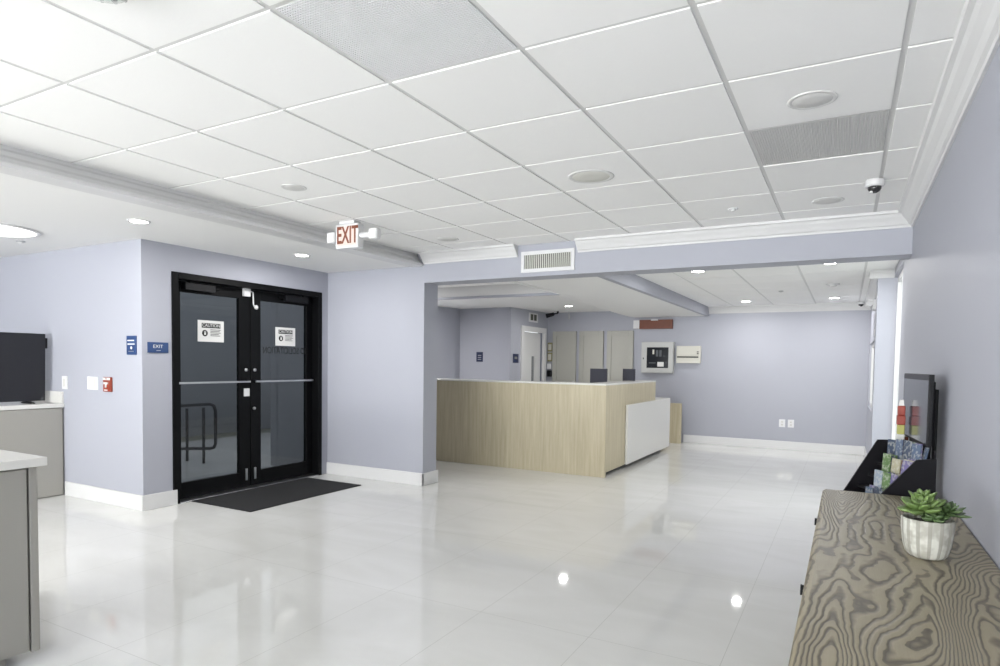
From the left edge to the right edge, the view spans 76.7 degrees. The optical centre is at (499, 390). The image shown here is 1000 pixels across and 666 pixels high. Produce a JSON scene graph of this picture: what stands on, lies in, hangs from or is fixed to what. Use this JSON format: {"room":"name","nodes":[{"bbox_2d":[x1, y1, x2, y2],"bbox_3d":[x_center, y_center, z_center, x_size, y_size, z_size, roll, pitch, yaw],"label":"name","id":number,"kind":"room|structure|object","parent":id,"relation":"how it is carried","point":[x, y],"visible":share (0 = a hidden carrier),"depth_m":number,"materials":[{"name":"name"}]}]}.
{"room":"reception lobby","nodes":[
{"label":"reception lobby","id":0,"kind":"room"},
{"bbox_2d":[0,239,327,495],"bbox_3d":[-4.206,-0.229,7.323,3.780,2.365,2.220,2,3,29],"label":"wall","id":1,"kind":"structure","parent":0,"point":[86,301],"depth_m":5.76,"materials":[{"name":"grey paint"}]},
{"bbox_2d":[40,391,63,402],"bbox_3d":[-4.471,0.059,6.198,0.655,0.110,0.021,2,3,29],"label":"backsplash","id":2,"kind":"structure","parent":1,"relation":"attached to","point":[50,396],"depth_m":6.09,"materials":[{"name":"white stone"}]},
{"bbox_2d":[62,376,67,388],"bbox_3d":[-4.153,-0.072,6.025,0.090,0.125,0.012,2,3,29],"label":"light switch","id":3,"kind":"object","parent":1,"relation":"attached to","point":[64,378],"visible":1,"depth_m":6.02,"materials":[{"name":"white plastic"}]},
{"bbox_2d":[87,376,97,389],"bbox_3d":[-3.743,-0.064,5.800,0.165,0.120,0.012,2,3,29],"label":"light switch","id":4,"kind":"object","parent":1,"relation":"attached to","point":[92,382],"visible":1,"depth_m":5.80,"materials":[{"name":"white plastic"}]},
{"bbox_2d":[103,377,112,391],"bbox_3d":[-3.526,-0.051,5.671,0.115,0.132,0.030,2,3,29],"label":"fire alarm pull station","id":5,"kind":"object","parent":1,"relation":"attached to","point":[107,381],"visible":1,"depth_m":5.66,"materials":[{"name":"red plastic"}]},
{"bbox_2d":[65,481,177,510],"bbox_3d":[-3.556,0.958,5.907,1.238,0.135,0.328,2,3,29],"label":"baseboard","id":6,"kind":"structure","parent":1,"relation":"attached to","point":[97,494],"depth_m":5.67,"materials":[{"name":"white paint"}]},
{"bbox_2d":[126,336,136,354],"bbox_3d":[-3.205,-0.391,5.495,0.140,0.165,0.009,2,3,29],"label":"wall sign","id":7,"kind":"object","parent":1,"relation":"attached to","point":[131,341],"visible":1,"depth_m":5.49,"materials":[{"name":"blue plastic"}]},
{"bbox_2d":[127,340,134,351],"bbox_3d":[-3.208,-0.385,5.493,0.102,0.104,0.001,2,3,29],"label":"print","id":8,"kind":"object","parent":7,"relation":"attached to","point":[130,343],"depth_m":5.49,"materials":[{"name":"white paper"}]},
{"bbox_2d":[147,342,167,352],"bbox_3d":[-3.007,-0.375,5.556,0.009,0.093,0.190,2,3,29],"label":"wall sign","id":9,"kind":"object","parent":1,"relation":"attached to","point":[152,347],"visible":1,"depth_m":5.55,"materials":[{"name":"blue plastic"}]},
{"bbox_2d":[171,271,321,503],"bbox_3d":[-2.564,-0.042,6.528,0.165,2.106,1.840,2,3,29],"label":"door","id":10,"kind":"structure","parent":1,"relation":"in","point":[250,474],"depth_m":6.54,"materials":[{"name":"black metal"}]},
{"bbox_2d":[197,320,223,341],"bbox_3d":[-2.800,-0.570,6.120,0.009,0.205,0.285,2,3,29],"label":"caution sign","id":11,"kind":"object","parent":10,"relation":"attached to","point":[208,331],"visible":1,"depth_m":6.11,"materials":[{"name":"white paper"}]},
{"bbox_2d":[202,323,220,335],"bbox_3d":[-2.796,-0.582,6.119,0.002,0.127,0.208,2,3,29],"label":"print","id":12,"kind":"object","parent":11,"relation":"attached to","point":[208,329],"depth_m":6.12,"materials":[{"name":"black"}]},
{"bbox_2d":[242,288,257,309],"bbox_3d":[-2.559,-0.936,6.495,0.034,0.204,0.188,2,3,29],"label":"sensor","id":13,"kind":"object","parent":10,"relation":"attached to","point":[246,292],"visible":1,"depth_m":6.45,"materials":[{"name":"white plastic"}]},
{"bbox_2d":[275,327,294,345],"bbox_3d":[-2.354,-0.586,6.932,0.009,0.200,0.275,2,3,29],"label":"caution sign","id":14,"kind":"object","parent":10,"relation":"attached to","point":[283,336],"visible":1,"depth_m":6.92,"materials":[{"name":"white paper"}]},
{"bbox_2d":[279,330,292,340],"bbox_3d":[-2.350,-0.598,6.931,0.002,0.124,0.201,2,3,29],"label":"print","id":15,"kind":"object","parent":14,"relation":"attached to","point":[284,335],"depth_m":6.93,"materials":[{"name":"black"}]},
{"bbox_2d":[0,173,406,272],"bbox_3d":[-6.349,-1.294,2.024,5.040,0.200,13.520,2,3,29],"label":"ceiling","id":16,"kind":"structure","parent":0,"point":[65,218],"depth_m":5.06,"materials":[{"name":"white paint"}]},
{"bbox_2d":[0,223,40,237],"bbox_3d":[-4.069,-1.285,5.042,0.660,0.014,0.660,2,3,29],"label":"recessed light","id":17,"kind":"object","parent":16,"relation":"in","point":[6,230],"visible":1,"depth_m":5.13,"materials":[{"name":"white plastic"}]},
{"bbox_2d":[127,219,150,223],"bbox_3d":[-2.683,-1.254,4.695,0.158,0.007,0.158,2,3,29],"label":"recessed light","id":18,"kind":"object","parent":16,"relation":"in","point":[138,221],"visible":1,"depth_m":4.69,"materials":[{"name":"white plastic"}]},
{"bbox_2d":[293,254,310,256],"bbox_3d":[-1.915,-1.304,6.111,0.158,0.007,0.158,2,3,29],"label":"recessed light","id":19,"kind":"object","parent":16,"relation":"in","point":[298,255],"visible":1,"depth_m":6.11,"materials":[{"name":"white plastic"}]},
{"bbox_2d":[6,432,863,665],"bbox_3d":[-3.044,1.187,3.482,9.800,0.100,19.500,2,3,29],"label":"floor","id":20,"kind":"structure","parent":0,"point":[683,554],"depth_m":4.04,"materials":[{"name":"tile"}]},
{"bbox_2d":[0,467,39,665],"bbox_3d":[-3.081,0.777,1.834,1.090,0.861,2.602,2,3,29],"label":"base cabinet","id":21,"kind":"object","parent":20,"relation":"on","point":[19,549],"visible":0.86,"depth_m":2.64,"materials":[{"name":"grey paint"}]},
{"bbox_2d":[0,450,46,470],"bbox_3d":[-3.084,0.327,1.808,1.138,0.038,2.682,2,3,29],"label":"countertop","id":22,"kind":"structure","parent":21,"relation":"on","point":[9,460],"depth_m":2.66,"materials":[{"name":"white stone"}]},
{"bbox_2d":[0,407,63,498],"bbox_3d":[-5.205,0.624,4.869,0.640,0.845,3.087,2,3,29],"label":"base cabinet","id":23,"kind":"object","parent":20,"relation":"on","point":[39,432],"visible":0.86,"depth_m":5.89,"materials":[{"name":"grey paint"}]},
{"bbox_2d":[0,401,63,409],"bbox_3d":[-5.208,0.182,4.844,0.670,0.038,3.108,2,3,29],"label":"countertop","id":24,"kind":"structure","parent":23,"relation":"on","point":[3,405],"depth_m":5.84,"materials":[{"name":"white stone"}]},
{"bbox_2d":[0,332,46,403],"bbox_3d":[-4.609,-0.196,5.652,0.200,0.660,1.002,2,3,29],"label":"television","id":25,"kind":"object","parent":24,"relation":"on","point":[22,355],"visible":1,"depth_m":5.89,"materials":[{"name":"black plastic"}]},
{"bbox_2d":[192,477,360,511],"bbox_3d":[-2.188,1.023,6.319,0.825,0.008,1.435,2,3,29],"label":"door mat","id":26,"kind":"object","parent":20,"relation":"on","point":[259,498],"visible":1,"depth_m":6.20,"materials":[{"name":"black rubber"}]},
{"bbox_2d":[436,378,669,477],"bbox_3d":[0.570,0.381,9.418,3.184,1.102,2.952,2,3,29],"label":"reception desk","id":27,"kind":"object","parent":20,"relation":"on","point":[596,429],"visible":0.86,"depth_m":7.96,"materials":[{"name":"brown wood"}]},
{"bbox_2d":[590,368,607,382],"bbox_3d":[1.362,-0.031,8.683,0.150,0.529,0.290,-1,3,-41],"label":"computer monitor","id":28,"kind":"object","parent":27,"relation":"on","point":[596,375],"visible":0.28,"depth_m":8.65,"materials":[{"name":"grey plastic"}]},
{"bbox_2d":[623,369,635,380],"bbox_3d":[1.864,-0.041,9.089,0.150,0.529,0.300,0,3,-21],"label":"computer monitor","id":29,"kind":"object","parent":27,"relation":"on","point":[628,374],"visible":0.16,"depth_m":9.04,"materials":[{"name":"grey plastic"}]},
{"bbox_2d":[669,403,681,443],"bbox_3d":[2.795,0.552,11.011,0.765,0.685,0.230,2,3,29],"label":"wooden screen","id":30,"kind":"object","parent":20,"relation":"on","point":[675,408],"visible":0.24,"depth_m":10.77,"materials":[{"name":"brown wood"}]},
{"bbox_2d":[788,489,999,665],"bbox_3d":[0.943,0.889,1.483,0.484,0.782,2.950,2,3,29],"label":"console table","id":31,"kind":"object","parent":20,"relation":"on","point":[866,601],"visible":0.9,"depth_m":1.52,"materials":[{"name":"brown wood"}]},
{"bbox_2d":[897,488,971,560],"bbox_3d":[1.254,0.389,1.830,0.181,0.196,0.150,2,3,29],"label":"potted succulent","id":32,"kind":"object","parent":31,"relation":"on","point":[928,528],"visible":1,"depth_m":1.80,"materials":[{"name":"green plant"}]},
{"bbox_2d":[901,513,955,560],"bbox_3d":[1.246,0.429,1.842,0.134,0.115,0.134,2,3,29],"label":"pot","id":33,"kind":"object","parent":32,"relation":"attached to","point":[925,537],"depth_m":1.79,"materials":[{"name":"ceramic"}]},
{"bbox_3d":[1.827,0.877,3.012,0.380,0.700,0.538,2,3,29],"label":"display stand","id":34,"kind":"object","parent":20,"relation":"on","visible":0},
{"bbox_2d":[843,439,936,498],"bbox_3d":[1.766,0.386,2.923,0.295,0.284,0.300,1,2,-1],"label":"brochure rack","id":35,"kind":"object","parent":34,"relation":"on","point":[921,474],"visible":0.47,"depth_m":2.78,"materials":[{"name":"black plastic"}]},
{"bbox_2d":[858,484,868,488],"bbox_3d":[1.765,0.470,2.927,0.045,0.012,0.286,1,2,-1],"label":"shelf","id":36,"kind":"object","parent":35,"relation":"attached to","point":[860,486],"depth_m":3.05,"materials":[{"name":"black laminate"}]},
{"bbox_2d":[865,486,873,492],"bbox_3d":[1.708,0.481,2.923,0.014,0.065,0.050,1,2,-1],"label":"brochure","id":37,"kind":"object","parent":35,"relation":"on","point":[867,489],"visible":0.36,"depth_m":2.92,"materials":[{"name":"paper"}]},
{"bbox_2d":[874,486,881,493],"bbox_3d":[1.710,0.477,2.865,0.015,0.076,0.050,1,2,-1],"label":"brochure","id":38,"kind":"object","parent":35,"relation":"on","point":[877,490],"visible":0.36,"depth_m":2.86,"materials":[{"name":"paper"}]},
{"bbox_2d":[874,469,882,487],"bbox_3d":[1.755,0.418,2.930,0.015,0.092,0.055,1,2,-1],"label":"brochure","id":39,"kind":"object","parent":35,"relation":"on","point":[878,474],"visible":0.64,"depth_m":2.92,"materials":[{"name":"paper"}]},
{"bbox_2d":[881,472,890,488],"bbox_3d":[1.758,0.421,2.875,0.020,0.089,0.061,1,2,-1],"label":"brochure","id":40,"kind":"object","parent":35,"relation":"on","point":[886,478],"visible":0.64,"depth_m":2.88,"materials":[{"name":"paper"}]},
{"bbox_2d":[882,453,890,472],"bbox_3d":[1.798,0.352,2.940,0.012,0.113,0.059,1,2,-1],"label":"brochure","id":41,"kind":"object","parent":35,"relation":"on","point":[886,464],"visible":0.64,"depth_m":2.94,"materials":[{"name":"green paper"}]},
{"bbox_2d":[887,439,895,454],"bbox_3d":[1.845,0.293,2.979,0.015,0.120,0.051,1,2,-1],"label":"brochure","id":42,"kind":"object","parent":35,"relation":"on","point":[891,443],"visible":0.64,"depth_m":2.98,"materials":[{"name":"paper"}]},
{"bbox_2d":[890,473,897,483],"bbox_3d":[1.754,0.421,2.810,0.009,0.095,0.052,1,2,0],"label":"brochure","id":43,"kind":"object","parent":35,"relation":"on","point":[893,476],"visible":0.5,"depth_m":2.81,"materials":[{"name":"paper"}]},
{"bbox_2d":[891,458,900,473],"bbox_3d":[1.798,0.362,2.873,0.010,0.100,0.061,1,2,-3],"label":"brochure","id":44,"kind":"object","parent":35,"relation":"on","point":[896,463],"visible":0.64,"depth_m":2.87,"materials":[{"name":"paper"}]},
{"bbox_2d":[895,439,903,459],"bbox_3d":[1.843,0.292,2.922,0.011,0.126,0.050,1,2,1],"label":"brochure","id":45,"kind":"object","parent":35,"relation":"on","point":[899,443],"visible":0.64,"depth_m":2.92,"materials":[{"name":"paper"}]},
{"bbox_2d":[900,460,912,474],"bbox_3d":[1.806,0.365,2.810,0.022,0.100,0.060,1,2,-1],"label":"brochure","id":46,"kind":"object","parent":35,"relation":"on","point":[905,464],"visible":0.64,"depth_m":2.81,"materials":[{"name":"paper"}]},
{"bbox_2d":[902,440,912,459],"bbox_3d":[1.847,0.294,2.865,0.016,0.127,0.050,1,2,-3],"label":"brochure","id":47,"kind":"object","parent":35,"relation":"on","point":[907,450],"visible":0.64,"depth_m":2.86,"materials":[{"name":"blue paper"}]},
{"bbox_2d":[911,444,921,459],"bbox_3d":[1.847,0.301,2.809,0.019,0.118,0.052,0,3,-10],"label":"brochure","id":48,"kind":"object","parent":35,"relation":"on","point":[916,449],"visible":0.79,"depth_m":2.81,"materials":[{"name":"paper"}]},
{"bbox_2d":[922,447,929,459],"bbox_3d":[1.875,0.307,2.806,0.024,0.107,0.054,1,2,-1],"label":"brochure","id":49,"kind":"object","parent":35,"relation":"on","point":[926,450],"visible":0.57,"depth_m":2.79,"materials":[{"name":"paper"}]},
{"bbox_2d":[896,400,905,439],"bbox_3d":[1.999,0.275,3.158,0.036,0.455,0.040,2,3,29],"label":"snack packet","id":50,"kind":"object","parent":34,"relation":"on","point":[901,418],"visible":0.38,"depth_m":3.14,"materials":[{"name":"plastic"}]},
{"bbox_2d":[903,373,938,458],"bbox_3d":[1.988,0.225,3.004,0.058,0.604,0.562,2,3,23],"label":"monitor","id":51,"kind":"object","parent":34,"relation":"on","point":[921,395],"visible":0.81,"depth_m":2.85,"materials":[{"name":"black plastic"}]},
{"bbox_2d":[438,282,515,287],"bbox_3d":[-0.616,-1.417,7.912,2.510,0.050,1.720,2,3,29],"label":"ceiling","id":52,"kind":"structure","parent":0,"point":[492,283],"depth_m":8.43,"materials":[{"name":"white paint"}]},
{"bbox_2d":[0,0,965,253],"bbox_3d":[-2.191,-1.188,-0.260,4.450,0.050,13.510,2,3,29],"label":"ceiling","id":53,"kind":"structure","parent":0,"point":[231,102],"depth_m":2.84,"materials":[{"name":"white"}]},
{"bbox_2d":[95,0,126,3],"bbox_3d":[-1.210,-1.217,1.894,0.200,0.050,0.200,2,3,29],"label":"flush ceiling light","id":54,"kind":"object","parent":53,"relation":"attached to","point":[101,1],"visible":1,"depth_m":1.97,"materials":[{"name":"white plastic"}]},
{"bbox_2d":[281,184,306,190],"bbox_3d":[-1.367,-1.341,4.188,0.164,0.004,0.164,2,3,29],"label":"ceiling speaker","id":55,"kind":"object","parent":53,"relation":"attached to","point":[292,187],"visible":1,"depth_m":4.17,"materials":[{"name":"white"}]},
{"bbox_2d":[284,185,303,190],"bbox_3d":[-1.367,-1.341,4.188,0.134,0.002,0.134,2,3,29],"label":"grille","id":56,"kind":"object","parent":55,"relation":"attached to","point":[288,187],"depth_m":4.18,"materials":[{"name":"white"}]},
{"bbox_2d":[327,220,380,249],"bbox_3d":[-1.192,-1.272,5.168,0.529,0.222,0.092,2,3,29],"label":"exit sign","id":57,"kind":"object","parent":53,"relation":"hanging from","point":[349,234],"visible":1,"depth_m":5.15,"materials":[{"name":"white plastic"}]},
{"bbox_2d":[327,232,335,243],"bbox_3d":[-1.382,-1.266,5.260,0.106,0.085,0.057,2,3,29],"label":"lamp","id":58,"kind":"object","parent":57,"relation":"attached to","point":[331,237],"depth_m":5.23,"materials":[{"name":"white"}]},
{"bbox_2d":[359,228,380,239],"bbox_3d":[-1.052,-1.253,5.079,0.198,0.085,0.056,2,3,30],"label":"lamp","id":59,"kind":"object","parent":57,"relation":"attached to","point":[374,233],"depth_m":5.04,"materials":[{"name":"white plastic"}]},
{"bbox_2d":[275,0,516,80],"bbox_3d":[-0.336,-1.245,2.179,0.585,0.004,0.585,2,3,29],"label":"ceiling vent","id":60,"kind":"object","parent":53,"relation":"in","point":[395,39],"visible":1,"depth_m":2.19,"materials":[{"name":"white"}]},
{"bbox_2d":[437,237,458,240],"bbox_3d":[-0.483,-1.401,5.866,0.200,0.004,0.200,2,3,29],"label":"ceiling speaker","id":61,"kind":"object","parent":53,"relation":"attached to","point":[439,238],"visible":1,"depth_m":5.86,"materials":[{"name":"white"}]},
{"bbox_2d":[440,238,456,240],"bbox_3d":[-0.483,-1.400,5.866,0.164,0.002,0.164,2,3,29],"label":"grille","id":62,"kind":"object","parent":61,"relation":"attached to","point":[441,239],"depth_m":5.87,"materials":[{"name":"white"}]},
{"bbox_2d":[568,169,613,182],"bbox_3d":[0.554,-1.299,3.849,0.280,0.004,0.280,2,3,29],"label":"ceiling speaker","id":63,"kind":"object","parent":53,"relation":"attached to","point":[583,176],"visible":1,"depth_m":3.83,"materials":[{"name":"white plastic"}]},
{"bbox_2d":[572,171,609,181],"bbox_3d":[0.554,-1.298,3.849,0.230,0.002,0.230,2,3,29],"label":"grille","id":64,"kind":"object","parent":63,"relation":"attached to","point":[578,176],"depth_m":3.83,"materials":[{"name":"white metal"}]},
{"bbox_2d":[787,90,837,109],"bbox_3d":[1.335,-1.239,2.701,0.196,0.004,0.196,2,3,29],"label":"ceiling speaker","id":65,"kind":"object","parent":53,"relation":"attached to","point":[818,98],"visible":1,"depth_m":2.69,"materials":[{"name":"white plastic"}]},
{"bbox_2d":[792,93,832,107],"bbox_3d":[1.335,-1.238,2.701,0.161,0.002,0.161,2,3,29],"label":"grille","id":66,"kind":"object","parent":65,"relation":"attached to","point":[803,100],"depth_m":2.70,"materials":[{"name":"white metal"}]},
{"bbox_2d":[749,109,889,164],"bbox_3d":[1.613,-1.262,3.197,0.585,0.004,0.585,2,3,29],"label":"ceiling vent","id":67,"kind":"object","parent":53,"relation":"in","point":[865,132],"visible":1,"depth_m":3.16,"materials":[{"name":"white"}]},
{"bbox_2d":[812,197,843,204],"bbox_3d":[2.244,-1.296,4.324,0.200,0.004,0.200,2,3,29],"label":"ceiling speaker","id":68,"kind":"object","parent":53,"relation":"attached to","point":[826,200],"visible":1,"depth_m":4.31,"materials":[{"name":"white"}]},
{"bbox_2d":[815,198,840,203],"bbox_3d":[2.244,-1.295,4.324,0.164,0.002,0.164,2,3,29],"label":"grille","id":69,"kind":"object","parent":68,"relation":"attached to","point":[821,200],"depth_m":4.31,"materials":[{"name":"white metal"}]},
{"bbox_2d":[864,178,884,193],"bbox_3d":[2.277,-1.234,3.839,0.108,0.085,0.108,2,3,29],"label":"dome camera","id":70,"kind":"object","parent":53,"relation":"attached to","point":[874,185],"visible":1,"depth_m":3.81,"materials":[{"name":"white plastic"}]},
{"bbox_2d":[437,306,547,380],"bbox_3d":[-0.891,-0.343,10.067,1.150,2.450,5.395,2,3,29],"label":"wall","id":71,"kind":"structure","parent":0,"point":[494,332],"depth_m":11.02,"materials":[{"name":"grey paint"}]},
{"bbox_2d":[476,352,482,361],"bbox_3d":[-0.358,-0.585,11.087,0.130,0.170,0.009,2,3,29],"label":"wall sign","id":72,"kind":"object","parent":71,"relation":"attached to","point":[479,355],"visible":1,"depth_m":11.08,"materials":[{"name":"blue"}]},
{"bbox_2d":[513,354,518,362],"bbox_3d":[0.274,-0.553,10.970,0.011,0.155,0.200,2,3,29],"label":"wall sign","id":73,"kind":"object","parent":71,"relation":"attached to","point":[515,356],"visible":1,"depth_m":10.96,"materials":[{"name":"blue"}]},
{"bbox_2d":[520,325,546,380],"bbox_3d":[0.573,-0.161,11.618,0.120,1.995,1.030,2,3,29],"label":"door","id":74,"kind":"structure","parent":71,"relation":"in","point":[530,344],"depth_m":11.66,"materials":[{"name":"white paint"}]},
{"bbox_2d":[529,312,537,322],"bbox_3d":[0.610,-1.323,11.528,0.014,0.165,0.370,2,3,29],"label":"air vent","id":75,"kind":"object","parent":71,"relation":"in","point":[533,317],"visible":1,"depth_m":11.52,"materials":[{"name":"white plastic"}]},
{"bbox_2d":[438,275,708,317],"bbox_3d":[0.488,-1.376,9.305,4.030,0.280,5.340,2,3,29],"label":"ceiling","id":76,"kind":"structure","parent":0,"point":[634,296],"depth_m":8.69,"materials":[{"name":"white paint"}]},
{"bbox_2d":[438,284,550,297],"bbox_3d":[-0.617,-1.329,7.916,2.430,0.125,1.640,2,3,29],"label":"trim","id":77,"kind":"structure","parent":76,"relation":"attached to","point":[501,289],"depth_m":8.54,"materials":[{"name":"white paint"}]},
{"bbox_2d":[546,311,558,317],"bbox_3d":[0.964,-1.394,11.670,0.243,0.128,0.093,1,2,4],"label":"camera","id":78,"kind":"object","parent":76,"relation":"attached to","point":[548,315],"visible":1,"depth_m":11.65,"materials":[{"name":"black plastic"}]},
{"bbox_2d":[327,227,912,472],"bbox_3d":[0.571,-0.226,6.110,6.060,2.600,0.250,2,3,29],"label":"wall","id":79,"kind":"structure","parent":0,"point":[382,323],"depth_m":6.83,"materials":[{"name":"grey paint"}]},
{"bbox_2d":[0,144,422,266],"bbox_3d":[-4.132,-1.171,0.800,0.170,0.136,13.500,2,3,29],"label":"trim","id":80,"kind":"structure","parent":79,"relation":"attached to","point":[16,162],"depth_m":4.21,"materials":[{"name":"white paint"}]},
{"bbox_2d":[326,462,437,485],"bbox_3d":[-1.363,0.932,7.213,1.388,0.135,0.288,2,3,29],"label":"baseboard","id":81,"kind":"structure","parent":79,"relation":"attached to","point":[412,478],"depth_m":7.01,"materials":[{"name":"white paint"}]},
{"bbox_2d":[418,244,517,263],"bbox_3d":[-0.338,-1.367,6.366,1.115,0.112,0.105,2,3,29],"label":"trim","id":82,"kind":"structure","parent":79,"relation":"attached to","point":[506,250],"depth_m":6.34,"materials":[{"name":"white paint"}]},
{"bbox_2d":[521,248,574,272],"bbox_3d":[0.449,-1.228,5.990,0.555,0.202,0.015,2,3,29],"label":"air vent","id":83,"kind":"object","parent":79,"relation":"in","point":[554,259],"visible":1,"depth_m":5.98,"materials":[{"name":"white plastic"}]},
{"bbox_2d":[574,210,910,252],"bbox_3d":[1.841,-1.284,5.173,2.605,0.112,0.105,2,3,29],"label":"trim","id":84,"kind":"structure","parent":79,"relation":"attached to","point":[891,219],"depth_m":5.08,"materials":[{"name":"white paint"}]},
{"bbox_2d":[547,310,870,445],"bbox_3d":[3.303,-0.321,10.958,5.650,2.450,0.200,2,3,29],"label":"wall","id":85,"kind":"structure","parent":0,"point":[755,371],"depth_m":10.30,"materials":[{"name":"grey paint"}]},
{"bbox_2d":[547,364,551,376],"bbox_3d":[0.944,-0.385,12.102,0.090,0.250,0.060,2,3,29],"label":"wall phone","id":86,"kind":"object","parent":85,"relation":"attached to","point":[549,366],"visible":1,"depth_m":12.08,"materials":[{"name":"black plastic"}]},
{"bbox_2d":[552,331,576,381],"bbox_3d":[1.204,-0.145,11.964,0.475,1.930,0.066,2,3,29],"label":"door","id":87,"kind":"structure","parent":85,"relation":"in","point":[564,349],"depth_m":11.94,"materials":[{"name":"grey wood"}]},
{"bbox_2d":[578,331,603,382],"bbox_3d":[1.675,-0.127,11.706,0.470,1.930,0.066,2,3,29],"label":"door","id":88,"kind":"structure","parent":85,"relation":"in","point":[591,343],"depth_m":11.70,"materials":[{"name":"grey wood"}]},
{"bbox_2d":[606,331,633,381],"bbox_3d":[2.157,-0.108,11.442,0.490,1.930,0.066,2,3,29],"label":"door","id":89,"kind":"structure","parent":85,"relation":"in","point":[620,344],"depth_m":11.43,"materials":[{"name":"grey wood"}]},
{"bbox_2d":[633,319,672,328],"bbox_3d":[2.688,-1.160,11.109,0.690,0.165,0.074,2,3,29],"label":"sign box","id":90,"kind":"object","parent":85,"relation":"attached to","point":[653,323],"visible":1,"depth_m":11.08,"materials":[{"name":"red plastic"}]},
{"bbox_2d":[641,342,674,372],"bbox_3d":[2.761,-0.572,11.065,0.560,0.545,0.118,2,3,29],"label":"panel","id":91,"kind":"object","parent":85,"relation":"attached to","point":[656,357],"visible":1,"depth_m":11.01,"materials":[{"name":"grey metal"}]},
{"bbox_2d":[676,346,700,362],"bbox_3d":[3.231,-0.609,10.815,0.400,0.295,0.102,2,3,29],"label":"box","id":92,"kind":"object","parent":85,"relation":"attached to","point":[684,354],"visible":1,"depth_m":10.77,"materials":[{"name":"beige metal"}]},
{"bbox_2d":[683,435,864,454],"bbox_3d":[4.374,0.882,10.287,2.730,0.135,0.020,2,3,29],"label":"baseboard","id":93,"kind":"structure","parent":85,"relation":"attached to","point":[771,444],"depth_m":10.22,"materials":[{"name":"white paint"}]},
{"bbox_2d":[779,419,784,426],"bbox_3d":[4.547,0.533,10.185,0.090,0.125,0.010,2,3,29],"label":"wall outlet","id":94,"kind":"object","parent":85,"relation":"attached to","point":[781,421],"visible":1,"depth_m":10.18,"materials":[{"name":"white plastic"}]},
{"bbox_2d":[708,302,870,313],"bbox_3d":[4.547,-1.305,10.067,2.360,0.112,0.105,2,3,29],"label":"trim","id":95,"kind":"structure","parent":85,"relation":"attached to","point":[820,306],"depth_m":10.04,"materials":[{"name":"white paint"}]},
{"bbox_2d":[788,420,793,427],"bbox_3d":[4.661,0.537,10.122,0.090,0.125,0.010,2,3,29],"label":"wall outlet","id":96,"kind":"object","parent":85,"relation":"attached to","point":[790,422],"visible":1,"depth_m":10.12,"materials":[{"name":"white plastic"}]},
{"bbox_2d":[635,260,898,306],"bbox_3d":[3.363,-1.302,7.729,2.590,0.050,5.340,2,3,29],"label":"ceiling","id":97,"kind":"structure","parent":0,"point":[799,284],"depth_m":7.56,"materials":[{"name":"white"}]},
{"bbox_2d":[826,283,839,286],"bbox_3d":[3.947,-1.243,7.490,0.150,0.030,0.150,2,3,29],"label":"smoke detector","id":98,"kind":"object","parent":97,"relation":"attached to","point":[830,284],"visible":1,"depth_m":7.45,"materials":[{"name":"white plastic"}]},
{"bbox_2d":[865,298,875,453],"bbox_3d":[4.928,-0.155,8.217,0.160,2.400,3.450,2,3,29],"label":"wall","id":99,"kind":"structure","parent":0,"point":[873,313],"depth_m":9.02,"materials":[{"name":"grey paint"}]},
{"bbox_2d":[864,279,876,307],"bbox_3d":[4.759,-1.223,8.101,0.094,0.101,3.150,2,3,29],"label":"trim","id":100,"kind":"structure","parent":99,"relation":"attached to","point":[872,287],"depth_m":7.78,"materials":[{"name":"white paint"}]},
{"bbox_2d":[865,300,875,310],"bbox_3d":[4.481,-1.024,7.633,0.119,0.115,0.250,2,3,29],"label":"emergency light","id":101,"kind":"object","parent":99,"relation":"attached to","point":[869,304],"visible":0.91,"depth_m":7.53,"materials":[{"name":"white plastic"}]},
{"bbox_2d":[870,343,873,407],"bbox_3d":[5.063,-0.196,8.513,0.060,0.900,1.900,2,3,29],"label":"window","id":102,"kind":"structure","parent":99,"relation":"in","point":[872,355],"depth_m":9.31,"materials":[{"name":"white paint"}]},
{"bbox_2d":[870,278,897,448],"bbox_3d":[4.058,-0.094,6.529,0.340,2.400,0.350,2,3,29],"label":"wall pillar","id":103,"kind":"structure","parent":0,"point":[886,292],"depth_m":6.41,"materials":[{"name":"grey paint"}]},
{"bbox_2d":[894,44,999,569],"bbox_3d":[0.309,0.054,-0.453,0.200,2.600,15.500,2,3,29],"label":"wall","id":104,"kind":"structure","parent":0,"point":[950,316],"depth_m":2.39,"materials":[{"name":"grey paint"}]},
{"bbox_2d":[868,269,894,282],"bbox_3d":[3.931,-1.175,6.514,0.220,0.077,0.430,2,3,29],"label":"trim","id":105,"kind":"structure","parent":104,"relation":"attached to","point":[874,275],"depth_m":6.36,"materials":[{"name":"white paint"}]},
{"bbox_2d":[891,270,902,439],"bbox_3d":[3.715,0.001,5.847,0.060,2.220,1.180,2,3,29],"label":"window","id":106,"kind":"structure","parent":104,"relation":"in","point":[900,278],"depth_m":6.30,"materials":[{"name":"white paint"}]},
{"bbox_2d":[898,0,999,226],"bbox_3d":[-0.287,-1.035,-1.300,0.105,0.112,13.510,2,3,29],"label":"trim","id":107,"kind":"structure","parent":104,"relation":"attached to","point":[976,40],"depth_m":2.47,"materials":[{"name":"white paint"}]},
{"label":"outside","id":108,"kind":"structure","parent":0,"visible":0},
{"bbox_2d":[181,428,270,441],"bbox_3d":[-4.590,0.924,9.879,6.530,0.110,5.960,2,3,29],"label":"ground","id":109,"kind":"structure","parent":108,"point":[267,430],"depth_m":11.09,"materials":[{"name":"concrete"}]},
{"bbox_2d":[181,403,216,462],"bbox_3d":[-4.123,0.542,8.217,1.322,0.809,0.040,2,3,29],"label":"railing","id":110,"kind":"object","parent":109,"relation":"on","point":[187,448],"visible":0.64,"depth_m":8.01,"materials":[{"name":"black metal"}]},
{"bbox_2d":[180,292,303,465],"bbox_3d":[-3.731,-0.568,9.470,4.729,2.930,6.160,2,3,29],"label":"wall","id":111,"kind":"structure","parent":109,"relation":"on","point":[282,403],"depth_m":11.00,"materials":[{"name":"glass"}]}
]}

